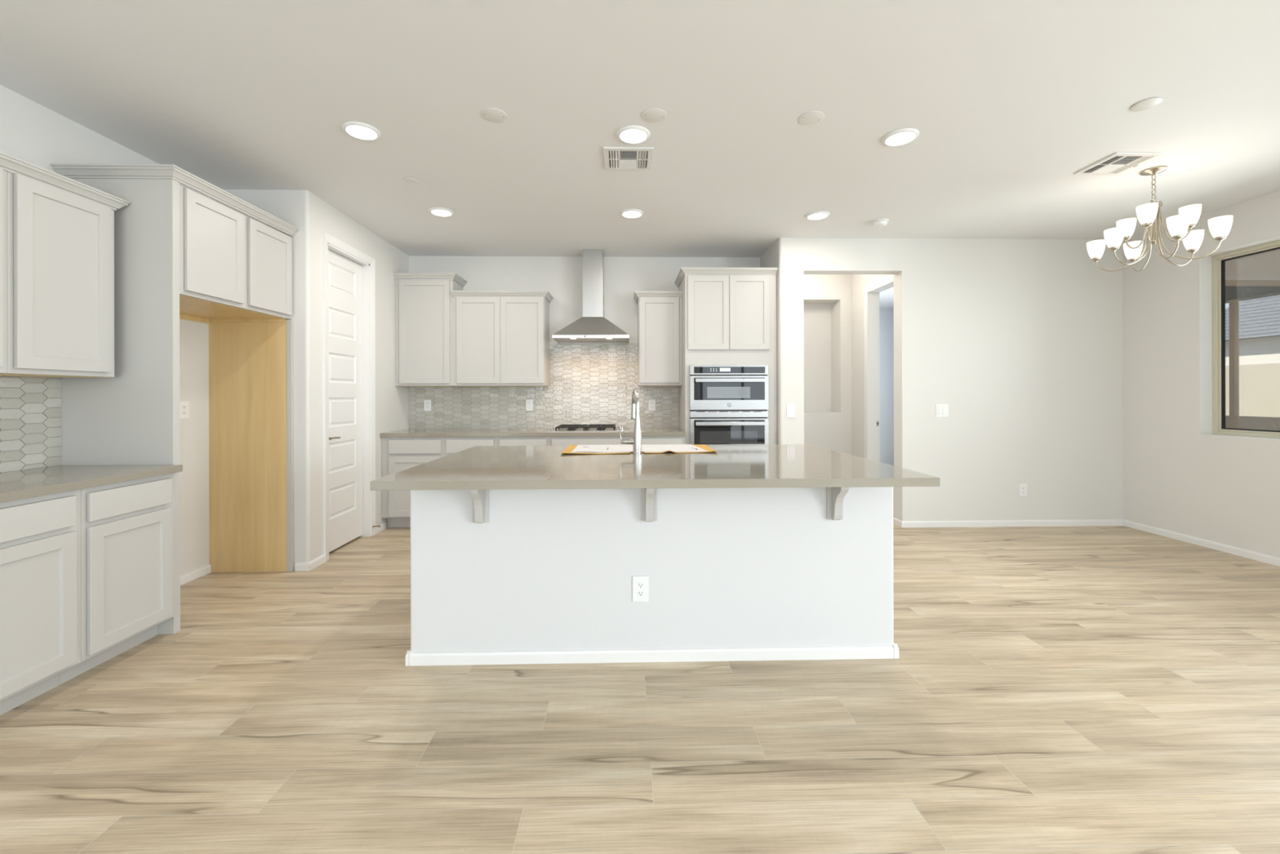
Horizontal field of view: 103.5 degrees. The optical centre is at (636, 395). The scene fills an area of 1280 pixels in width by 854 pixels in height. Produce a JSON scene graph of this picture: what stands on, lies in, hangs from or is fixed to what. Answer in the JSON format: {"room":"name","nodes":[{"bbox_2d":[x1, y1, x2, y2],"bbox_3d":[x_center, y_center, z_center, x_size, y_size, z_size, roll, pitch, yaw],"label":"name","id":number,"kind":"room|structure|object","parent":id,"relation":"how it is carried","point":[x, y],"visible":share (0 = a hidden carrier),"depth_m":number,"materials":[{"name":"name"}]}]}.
{"room":"kitchen","nodes":[
{"label":"kitchen","id":0,"kind":"room"},
{"bbox_2d":[0,84,210,575],"bbox_3d":[-3.058,-0.110,0.517,0.150,2.743,9.880,0,0,-1],"label":"wall","id":1,"kind":"structure","parent":0,"point":[30,131],"depth_m":3.38,"materials":[{"name":"white paint"}]},
{"bbox_2d":[0,151,17,373],"bbox_3d":[-2.832,-0.556,1.920,0.371,0.926,0.474,0,0,-1],"label":"upper cabinet","id":2,"kind":"object","parent":1,"relation":"attached to","point":[6,161],"visible":1,"depth_m":2.15,"materials":[{"name":"grey paint"}]},
{"bbox_2d":[0,376,61,472],"bbox_3d":[-3.007,0.136,1.791,0.009,0.458,1.724,0,0,-1],"label":"tile backsplash","id":3,"kind":"structure","parent":1,"relation":"attached to","point":[30,410],"depth_m":2.51,"materials":[{"name":"beige tile"}]},
{"bbox_2d":[0,157,130,377],"bbox_3d":[-2.843,-0.556,2.405,0.371,0.926,0.496,0,0,-1],"label":"upper cabinet","id":4,"kind":"object","parent":1,"relation":"attached to","point":[60,228],"visible":0.99,"depth_m":2.35,"materials":[{"name":"grey paint"}]},
{"bbox_2d":[49,163,298,324],"bbox_3d":[-2.733,-0.858,3.125,0.626,0.688,1.012,0,0,-1],"label":"upper cabinet","id":5,"kind":"object","parent":1,"relation":"attached to","point":[234,267],"visible":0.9,"depth_m":3.04,"materials":[{"name":"grey paint"}]},
{"bbox_2d":[179,400,189,418],"bbox_3d":[-3.046,0.096,3.397,0.009,0.120,0.076,0,0,-1],"label":"wall outlet","id":6,"kind":"object","parent":1,"relation":"attached to","point":[184,405],"visible":0.88,"depth_m":3.40,"materials":[{"name":"white plastic"}]},
{"bbox_2d":[180,564,211,585],"bbox_3d":[-3.035,1.233,3.151,0.014,0.058,0.906,0,0,-1],"label":"baseboard","id":7,"kind":"structure","parent":1,"relation":"attached to","point":[203,571],"depth_m":3.47,"materials":[{"name":"white paint"}]},
{"bbox_2d":[210,189,408,570],"bbox_3d":[-2.734,-0.111,4.489,0.686,2.743,1.713,0,0,-1],"label":"wall","id":8,"kind":"structure","parent":0,"point":[303,210],"depth_m":3.71,"materials":[{"name":"white paint"}]},
{"bbox_2d":[294,554,324,571],"bbox_3d":[-2.406,1.231,3.724,0.101,0.058,0.195,0,0,-1],"label":"baseboard","id":9,"kind":"structure","parent":8,"relation":"attached to","point":[299,566],"depth_m":3.63,"materials":[{"name":"white paint"}]},
{"bbox_2d":[322,231,380,562],"bbox_3d":[-2.401,0.010,4.204,0.187,2.500,0.770,0,0,-1],"label":"door","id":10,"kind":"structure","parent":8,"relation":"in","point":[348,273],"depth_m":4.27,"materials":[{"name":"white paint"}]},
{"bbox_2d":[375,521,386,533],"bbox_3d":[-2.386,1.231,4.697,0.014,0.058,0.215,0,0,-1],"label":"baseboard","id":11,"kind":"structure","parent":8,"relation":"attached to","point":[383,526],"depth_m":4.70,"materials":[{"name":"white paint"}]},
{"bbox_2d":[408,256,759,428],"bbox_3d":[-0.827,-0.115,5.452,4.545,2.743,0.120,0,0,-1],"label":"wall","id":12,"kind":"structure","parent":0,"point":[562,276],"depth_m":5.39,"materials":[{"name":"white paint"}]},
{"bbox_2d":[392,272,466,386],"bbox_3d":[-2.102,-0.655,5.175,0.612,1.118,0.371,0,0,-1],"label":"upper cabinet","id":13,"kind":"object","parent":12,"relation":"attached to","point":[424,301],"visible":0.99,"depth_m":5.02,"materials":[{"name":"grey paint"}]},
{"bbox_2d":[451,290,553,386],"bbox_3d":[-1.361,-0.571,5.192,0.954,0.946,0.371,0,0,-1],"label":"upper cabinet","id":14,"kind":"object","parent":12,"relation":"attached to","point":[501,338],"visible":1,"depth_m":5.04,"materials":[{"name":"grey paint"}]},
{"bbox_2d":[408,343,678,428],"bbox_3d":[-0.980,-0.107,5.383,2.860,0.902,0.009,0,0,-1],"label":"tile backsplash","id":15,"kind":"structure","parent":12,"relation":"attached to","point":[590,384],"depth_m":5.39,"materials":[{"name":"beige tile"}]},
{"bbox_2d":[423,400,431,410],"bbox_3d":[-2.213,0.102,5.344,0.076,0.120,0.009,0,0,-1],"label":"wall outlet","id":16,"kind":"object","parent":15,"relation":"attached to","point":[427,403],"visible":1,"depth_m":5.34,"materials":[{"name":"white plastic"}]},
{"bbox_2d":[525,399,533,410],"bbox_3d":[-1.140,0.101,5.369,0.076,0.120,0.009,0,0,-1],"label":"wall outlet","id":17,"kind":"object","parent":15,"relation":"attached to","point":[529,402],"visible":1,"depth_m":5.37,"materials":[{"name":"white plastic"}]},
{"bbox_2d":[648,399,655,410],"bbox_3d":[0.165,0.100,5.401,0.076,0.120,0.009,0,0,-1],"label":"wall outlet","id":18,"kind":"object","parent":15,"relation":"attached to","point":[651,402],"visible":1,"depth_m":5.40,"materials":[{"name":"white plastic"}]},
{"bbox_2d":[551,249,629,343],"bbox_3d":[-0.454,-1.024,5.152,0.750,0.926,0.498,0,0,-1],"label":"range hood","id":19,"kind":"object","parent":12,"relation":"attached to","point":[593,326],"visible":1,"depth_m":5.13,"materials":[{"name":"silver metal"}]},
{"bbox_2d":[633,290,682,386],"bbox_3d":[0.214,-0.574,5.230,0.479,0.946,0.371,0,0,-1],"label":"upper cabinet","id":20,"kind":"object","parent":12,"relation":"attached to","point":[659,312],"visible":1,"depth_m":5.07,"materials":[{"name":"grey paint"}]},
{"bbox_2d":[0,486,1279,853],"bbox_3d":[0.916,1.302,2.197,8.170,0.100,13.050,0,0,-1],"label":"floor","id":21,"kind":"structure","parent":0,"point":[1066,689],"depth_m":1.90,"materials":[{"name":"brown wood"}]},
{"bbox_2d":[0,488,80,715],"bbox_3d":[-2.705,0.832,1.960,0.619,0.858,0.466,0,0,-1],"label":"base cabinet","id":22,"kind":"object","parent":21,"relation":"on","point":[40,536],"visible":0.95,"depth_m":2.03,"materials":[{"name":"grey paint"}]},
{"bbox_2d":[0,464,182,502],"bbox_3d":[-2.695,0.383,1.798,0.634,0.036,1.724,0,0,-1],"label":"countertop","id":23,"kind":"structure","parent":22,"relation":"on","point":[32,482],"depth_m":2.28,"materials":[{"name":"stone"}]},
{"bbox_2d":[58,472,176,684],"bbox_3d":[-2.716,0.832,2.426,0.619,0.858,0.465,0,0,-1],"label":"base cabinet","id":24,"kind":"object","parent":21,"relation":"on","point":[128,535],"visible":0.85,"depth_m":2.38,"materials":[{"name":"grey paint"}]},
{"bbox_2d":[60,178,180,634],"bbox_3d":[-2.742,0.059,2.679,0.584,2.405,0.042,0,0,-1],"label":"panel","id":25,"kind":"object","parent":21,"relation":"on","point":[131,417],"visible":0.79,"depth_m":2.66,"materials":[{"name":"grey paint"}]},
{"bbox_2d":[208,320,293,572],"bbox_3d":[-2.763,0.358,3.619,0.584,1.805,0.022,0,0,-1],"label":"refrigerator surround","id":26,"kind":"object","parent":21,"relation":"on","point":[251,396],"visible":1,"depth_m":3.61,"materials":[{"name":"brown wood"}]},
{"bbox_2d":[381,436,444,527],"bbox_3d":[-2.110,0.824,5.040,0.582,0.871,0.639,0,0,-1],"label":"base cabinet","id":27,"kind":"object","parent":21,"relation":"on","point":[397,454],"visible":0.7,"depth_m":4.73,"materials":[{"name":"grey paint"}]},
{"bbox_2d":[444,436,497,456],"bbox_3d":[-1.571,0.823,5.053,0.494,0.871,0.639,0,0,-1],"label":"base cabinet","id":28,"kind":"object","parent":21,"relation":"on","point":[452,445],"visible":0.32,"depth_m":4.74,"materials":[{"name":"grey paint"}]},
{"bbox_2d":[497,436,549,445],"bbox_3d":[-1.078,0.822,5.065,0.492,0.871,0.639,0,0,-1],"label":"base cabinet","id":29,"kind":"object","parent":21,"relation":"on","point":[501,441],"visible":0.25,"depth_m":4.75,"materials":[{"name":"grey paint"}]},
{"bbox_2d":[549,435,685,445],"bbox_3d":[-0.187,0.819,5.086,1.289,0.871,0.639,0,0,-1],"label":"base cabinet","id":30,"kind":"object","parent":21,"relation":"on","point":[595,440],"visible":0.17,"depth_m":4.77,"materials":[{"name":"grey paint"}]},
{"bbox_2d":[379,427,685,437],"bbox_3d":[-0.972,0.365,5.065,2.861,0.039,0.647,0,0,-1],"label":"countertop","id":31,"kind":"structure","parent":30,"relation":"on","point":[518,432],"depth_m":4.76,"materials":[{"name":"stone"}]},
{"bbox_2d":[548,424,629,431],"bbox_3d":[-0.461,0.322,5.078,0.770,0.044,0.515,0,0,-1],"label":"gas cooktop","id":32,"kind":"object","parent":31,"relation":"in","point":[562,428],"visible":0.98,"depth_m":4.96,"materials":[{"name":"silver metal"}]},
{"bbox_2d":[405,486,898,666],"bbox_3d":[0.073,0.816,2.908,2.332,0.876,1.069,0,0,-1],"label":"kitchen island","id":33,"kind":"object","parent":21,"relation":"on","point":[740,573],"visible":0.88,"depth_m":2.39,"materials":[{"name":"white paint"}]},
{"bbox_2d":[469,489,488,523],"bbox_3d":[-0.728,0.485,2.261,0.075,0.214,0.218,0,0,-1],"label":"corbel","id":34,"kind":"object","parent":33,"relation":"attached to","point":[480,497],"visible":0.62,"depth_m":2.33,"materials":[{"name":"grey paint"}]},
{"bbox_2d":[632,575,648,601],"bbox_3d":[0.019,0.912,2.383,0.076,0.120,0.009,0,0,-1],"label":"wall outlet","id":35,"kind":"object","parent":33,"relation":"attached to","point":[640,584],"visible":1,"depth_m":2.38,"materials":[{"name":"white plastic"}]},
{"bbox_2d":[637,582,644,587],"bbox_3d":[0.019,0.893,2.381,0.033,0.027,0.003,0,0,-1],"label":"socket","id":36,"kind":"object","parent":35,"relation":"attached to","point":[640,584],"depth_m":2.38,"materials":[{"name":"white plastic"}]},
{"bbox_2d":[637,590,644,595],"bbox_3d":[0.019,0.932,2.381,0.033,0.027,0.003,0,0,-1],"label":"socket","id":37,"kind":"object","parent":35,"relation":"attached to","point":[640,593],"depth_m":2.38,"materials":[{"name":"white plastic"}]},
{"bbox_2d":[640,488,657,521],"bbox_3d":[0.061,0.483,2.280,0.075,0.214,0.218,0,0,-1],"label":"corbel","id":38,"kind":"object","parent":33,"relation":"attached to","point":[648,495],"visible":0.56,"depth_m":2.38,"materials":[{"name":"grey paint"}]},
{"bbox_2d":[369,444,940,490],"bbox_3d":[0.074,0.358,2.763,2.318,0.036,1.430,0,0,-1],"label":"island countertop","id":39,"kind":"structure","parent":33,"relation":"on","point":[775,465],"depth_m":2.28,"materials":[{"name":"stone"}]},
{"bbox_2d":[618,388,642,453],"bbox_3d":[-0.038,0.148,3.072,0.139,0.385,0.230,0,0,-1],"label":"kitchen faucet","id":40,"kind":"object","parent":39,"relation":"on","point":[636,441],"visible":1,"depth_m":2.97,"materials":[{"name":"grey metal"}]},
{"bbox_2d":[560,444,716,453],"bbox_3d":[0.014,0.331,3.198,0.924,0.015,0.543,0,0,-1],"label":"board","id":41,"kind":"object","parent":39,"relation":"on","point":[571,447],"visible":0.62,"depth_m":3.00,"materials":[{"name":"yellow wood"}]},
{"bbox_2d":[570,444,708,453],"bbox_3d":[0.018,0.330,3.211,0.823,0.011,0.490,0,0,-1],"label":"paper sheet","id":42,"kind":"object","parent":41,"relation":"on","point":[651,447],"visible":0.88,"depth_m":3.19,"materials":[{"name":"white paper"}]},
{"bbox_2d":[826,487,848,519],"bbox_3d":[0.946,0.481,2.301,0.075,0.214,0.218,0,0,-1],"label":"corbel","id":43,"kind":"object","parent":33,"relation":"attached to","point":[835,495],"visible":0.56,"depth_m":2.37,"materials":[{"name":"grey paint"}]},
{"bbox_2d":[674,266,777,444],"bbox_3d":[0.879,0.017,5.111,0.923,2.470,0.641,0,0,-1],"label":"tall cabinet","id":44,"kind":"object","parent":21,"relation":"on","point":[729,314],"visible":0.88,"depth_m":4.82,"materials":[{"name":"grey paint"}]},
{"bbox_2d":[689,417,768,444],"bbox_3d":[0.875,0.566,5.046,0.745,0.699,0.633,0,0,-1],"label":"wall oven","id":45,"kind":"object","parent":44,"relation":"in","point":[703,431],"visible":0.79,"depth_m":4.79,"materials":[{"name":"silver metal"}]},
{"bbox_2d":[689,364,768,417],"bbox_3d":[0.874,-0.040,5.046,0.745,0.500,0.633,0,0,-1],"label":"microwave oven","id":46,"kind":"object","parent":44,"relation":"in","point":[716,391],"visible":1,"depth_m":4.79,"materials":[{"name":"silver metal"}]},
{"bbox_2d":[0,0,1279,307],"bbox_3d":[0.893,-1.616,2.222,8.300,0.250,13.200,0,0,-1],"label":"ceiling","id":47,"kind":"structure","parent":0,"point":[1006,100],"depth_m":2.60,"materials":[{"name":"white paint"}]},
{"bbox_2d":[342,121,380,140],"bbox_3d":[-1.540,-1.478,2.826,0.190,0.014,0.190,0,0,-1],"label":"recessed light","id":48,"kind":"object","parent":47,"relation":"in","point":[361,131],"visible":1,"depth_m":2.81,"materials":[{"name":"white plastic"}]},
{"bbox_2d":[404,177,417,183],"bbox_3d":[-1.552,-1.481,3.475,0.084,0.007,0.084,0,0,-1],"label":"sprinkler cover","id":49,"kind":"object","parent":47,"relation":"attached to","point":[411,180],"visible":1,"depth_m":3.47,"materials":[{"name":"white plastic"}]},
{"bbox_2d":[428,207,453,217],"bbox_3d":[-1.573,-1.478,4.069,0.190,0.014,0.190,0,0,-1],"label":"recessed light","id":50,"kind":"object","parent":47,"relation":"in","point":[439,211],"visible":1,"depth_m":4.05,"materials":[{"name":"white plastic"}]},
{"bbox_2d":[480,107,506,122],"bbox_3d":[-0.757,-1.484,2.674,0.136,0.004,0.136,0,0,-1],"label":"cover plate","id":51,"kind":"object","parent":47,"relation":"attached to","point":[491,114],"visible":1,"depth_m":2.67,"materials":[{"name":"white plastic"}]},
{"bbox_2d":[603,146,653,170],"bbox_3d":[-0.052,-1.480,3.166,0.302,0.016,0.297,0,0,-1],"label":"ceiling vent","id":52,"kind":"object","parent":47,"relation":"in","point":[615,158],"visible":1,"depth_m":3.15,"materials":[{"name":"white metal"}]},
{"bbox_2d":[620,208,643,217],"bbox_3d":[-0.039,-1.481,4.112,0.190,0.014,0.190,0,0,-1],"label":"recessed light","id":53,"kind":"object","parent":47,"relation":"in","point":[628,213],"visible":1,"depth_m":4.09,"materials":[{"name":"white plastic"}]},
{"bbox_2d":[616,125,649,143],"bbox_3d":[-0.018,-1.481,2.873,0.190,0.014,0.190,0,0,-1],"label":"recessed light","id":54,"kind":"object","parent":47,"relation":"in","point":[628,134],"visible":1,"depth_m":2.85,"materials":[{"name":"white plastic"}]},
{"bbox_2d":[640,108,666,122],"bbox_3d":[0.091,-1.486,2.680,0.136,0.004,0.136,0,0,-1],"label":"cover plate","id":55,"kind":"object","parent":47,"relation":"attached to","point":[650,115],"visible":1,"depth_m":2.67,"materials":[{"name":"white plastic"}]},
{"bbox_2d":[797,111,824,125],"bbox_3d":[0.938,-1.488,2.711,0.136,0.004,0.136,0,0,-1],"label":"cover plate","id":56,"kind":"object","parent":47,"relation":"attached to","point":[812,117],"visible":1,"depth_m":2.70,"materials":[{"name":"white plastic"}]},
{"bbox_2d":[805,210,830,220],"bbox_3d":[1.494,-1.485,4.167,0.190,0.014,0.190,0,0,-1],"label":"recessed light","id":57,"kind":"object","parent":47,"relation":"in","point":[815,215],"visible":1,"depth_m":4.15,"materials":[{"name":"white plastic"}]},
{"bbox_2d":[871,218,888,227],"bbox_3d":[2.085,-1.471,4.322,0.136,0.044,0.136,0,0,-1],"label":"smoke detector","id":58,"kind":"object","parent":47,"relation":"attached to","point":[879,223],"visible":1,"depth_m":4.29,"materials":[{"name":"white plastic"}]},
{"bbox_2d":[881,128,919,146],"bbox_3d":[1.520,-1.485,2.909,0.190,0.014,0.190,0,0,-1],"label":"recessed light","id":59,"kind":"object","parent":47,"relation":"in","point":[906,135],"visible":1,"depth_m":2.89,"materials":[{"name":"white plastic"}]},
{"bbox_2d":[1073,152,1164,175],"bbox_3d":[3.095,-1.488,3.250,0.302,0.016,0.297,0,0,-1],"label":"ceiling vent","id":60,"kind":"object","parent":47,"relation":"in","point":[1117,163],"visible":1,"depth_m":3.23,"materials":[{"name":"white metal"}]},
{"bbox_2d":[1130,97,1162,111],"bbox_3d":[2.610,-1.491,2.584,0.116,0.007,0.116,0,0,-1],"label":"sprinkler cover","id":61,"kind":"object","parent":47,"relation":"attached to","point":[1150,103],"visible":1,"depth_m":2.58,"materials":[{"name":"white plastic"}]},
{"bbox_2d":[1086,165,1233,271],"bbox_3d":[3.431,-1.181,3.348,0.682,0.630,0.624,0,0,-1],"label":"chandelier","id":62,"kind":"object","parent":47,"relation":"hanging from","point":[1148,215],"visible":1,"depth_m":3.31,"materials":[{"name":"white glass"}]},
{"bbox_2d":[804,274,852,454],"bbox_3d":[2.022,-0.122,6.310,1.412,2.743,0.400,0,0,-1],"label":"wall","id":63,"kind":"structure","parent":0,"point":[828,379],"depth_m":6.12,"materials":[{"name":"white paint"}]},
{"bbox_2d":[851,274,893,465],"bbox_3d":[3.716,-0.126,6.856,2.242,2.743,3.769,0,0,-1],"label":"wall","id":64,"kind":"structure","parent":0,"point":[859,282],"depth_m":6.11,"materials":[{"name":"white paint"}]},
{"bbox_2d":[863,274,893,462],"bbox_3d":[2.688,0.003,5.391,0.144,2.490,0.790,0,0,-1],"label":"trim","id":65,"kind":"structure","parent":64,"relation":"attached to","point":[871,292],"depth_m":5.71,"materials":[{"name":"white paint"}]},
{"bbox_2d":[760,237,1123,520],"bbox_3d":[3.002,-0.124,5.144,3.317,2.743,0.679,0,0,-1],"label":"wall","id":66,"kind":"structure","parent":0,"point":[1021,340],"depth_m":4.82,"materials":[{"name":"white paint"}]},
{"bbox_2d":[786,404,795,417],"bbox_3d":[1.454,0.141,4.761,0.076,0.126,0.012,0,0,-1],"label":"light switch","id":67,"kind":"object","parent":66,"relation":"attached to","point":[790,407],"visible":1,"depth_m":4.76,"materials":[{"name":"white plastic"}]},
{"bbox_2d":[935,404,948,417],"bbox_3d":[2.905,0.142,4.795,0.120,0.126,0.012,0,0,-1],"label":"light switch","id":68,"kind":"object","parent":66,"relation":"attached to","point":[941,410],"visible":1,"depth_m":4.79,"materials":[{"name":"white plastic"}]},
{"bbox_2d":[893,517,1123,527],"bbox_3d":[3.583,1.217,4.886,2.147,0.058,0.164,0,0,-1],"label":"baseboard","id":69,"kind":"structure","parent":66,"relation":"attached to","point":[899,522],"depth_m":4.81,"materials":[{"name":"white paint"}]},
{"bbox_2d":[1018,483,1026,496],"bbox_3d":[3.689,0.898,4.815,0.076,0.120,0.009,0,0,-1],"label":"wall outlet","id":70,"kind":"object","parent":66,"relation":"attached to","point":[1022,486],"visible":1,"depth_m":4.81,"materials":[{"name":"white plastic"}]},
{"bbox_2d":[1122,190,1279,557],"bbox_3d":[4.858,-0.129,0.457,0.170,2.743,9.081,0,0,-1],"label":"wall","id":71,"kind":"structure","parent":0,"point":[1181,477],"depth_m":4.28,"materials":[{"name":"white paint"}]},
{"bbox_2d":[1122,519,1279,566],"bbox_3d":[4.771,1.214,0.380,0.014,0.058,8.931,0,0,-1],"label":"baseboard","id":72,"kind":"structure","parent":71,"relation":"attached to","point":[1263,557],"depth_m":4.14,"materials":[{"name":"white paint"}]},
{"bbox_2d":[1212,240,1279,438],"bbox_3d":[4.841,-0.421,3.233,0.060,1.481,1.933,0,0,-1],"label":"window","id":73,"kind":"structure","parent":71,"relation":"in","point":[1218,260],"depth_m":4.15,"materials":[{"name":"beige plastic"}]},
{"label":"outside","id":74,"kind":"structure","parent":0,"visible":0},
{"bbox_3d":[22.198,1.371,13.034,35.000,0.100,65.000,0,0,-1],"label":"ground","id":75,"kind":"structure","parent":74,"visible":0},
{"bbox_2d":[1225,363,1279,417],"bbox_3d":[13.714,0.322,16.332,0.200,2.040,28.000,0,0,-1],"label":"wall","id":76,"kind":"structure","parent":75,"relation":"on","point":[1259,384],"depth_m":11.15,"materials":[{"name":"beige paint"}]},
{"bbox_2d":[1225,295,1279,365],"bbox_3d":[25.759,-2.547,20.622,12.500,7.720,21.000,0,0,-1],"label":"house","id":77,"kind":"structure","parent":75,"relation":"on","point":[1259,318],"depth_m":17.72,"materials":[{"name":"white paint"}]},
{"bbox_2d":[1225,415,1279,431],"bbox_3d":[8.856,0.828,10.415,0.200,1.050,7.600,0,0,-1],"label":"wall","id":78,"kind":"structure","parent":75,"relation":"on","point":[1262,423],"depth_m":7.23,"materials":[{"name":"paint"}]},
{"bbox_2d":[1229,299,1239,416],"bbox_3d":[8.857,-0.559,7.481,0.070,1.725,0.065,0,0,-1],"label":"column","id":79,"kind":"structure","parent":78,"relation":"on","point":[1233,304],"depth_m":7.45,"materials":[{"name":"paint"}]},
{"bbox_2d":[1225,285,1279,303],"bbox_3d":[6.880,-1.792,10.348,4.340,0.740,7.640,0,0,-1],"label":"beam","id":80,"kind":"structure","parent":79,"relation":"on","point":[1242,293],"depth_m":7.31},
{"bbox_2d":[1225,275,1279,286],"bbox_3d":[9.627,-1.440,6.367,9.640,0.053,0.330,0,0,-1],"label":"trim","id":81,"kind":"structure","parent":80,"relation":"attached to","point":[1254,281],"depth_m":6.21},
{"bbox_2d":[1225,248,1279,275],"bbox_3d":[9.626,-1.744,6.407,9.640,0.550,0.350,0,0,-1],"label":"ceiling","id":82,"kind":"structure","parent":80,"relation":"attached to","point":[1264,264],"depth_m":6.18,"materials":[{"name":"paint"}]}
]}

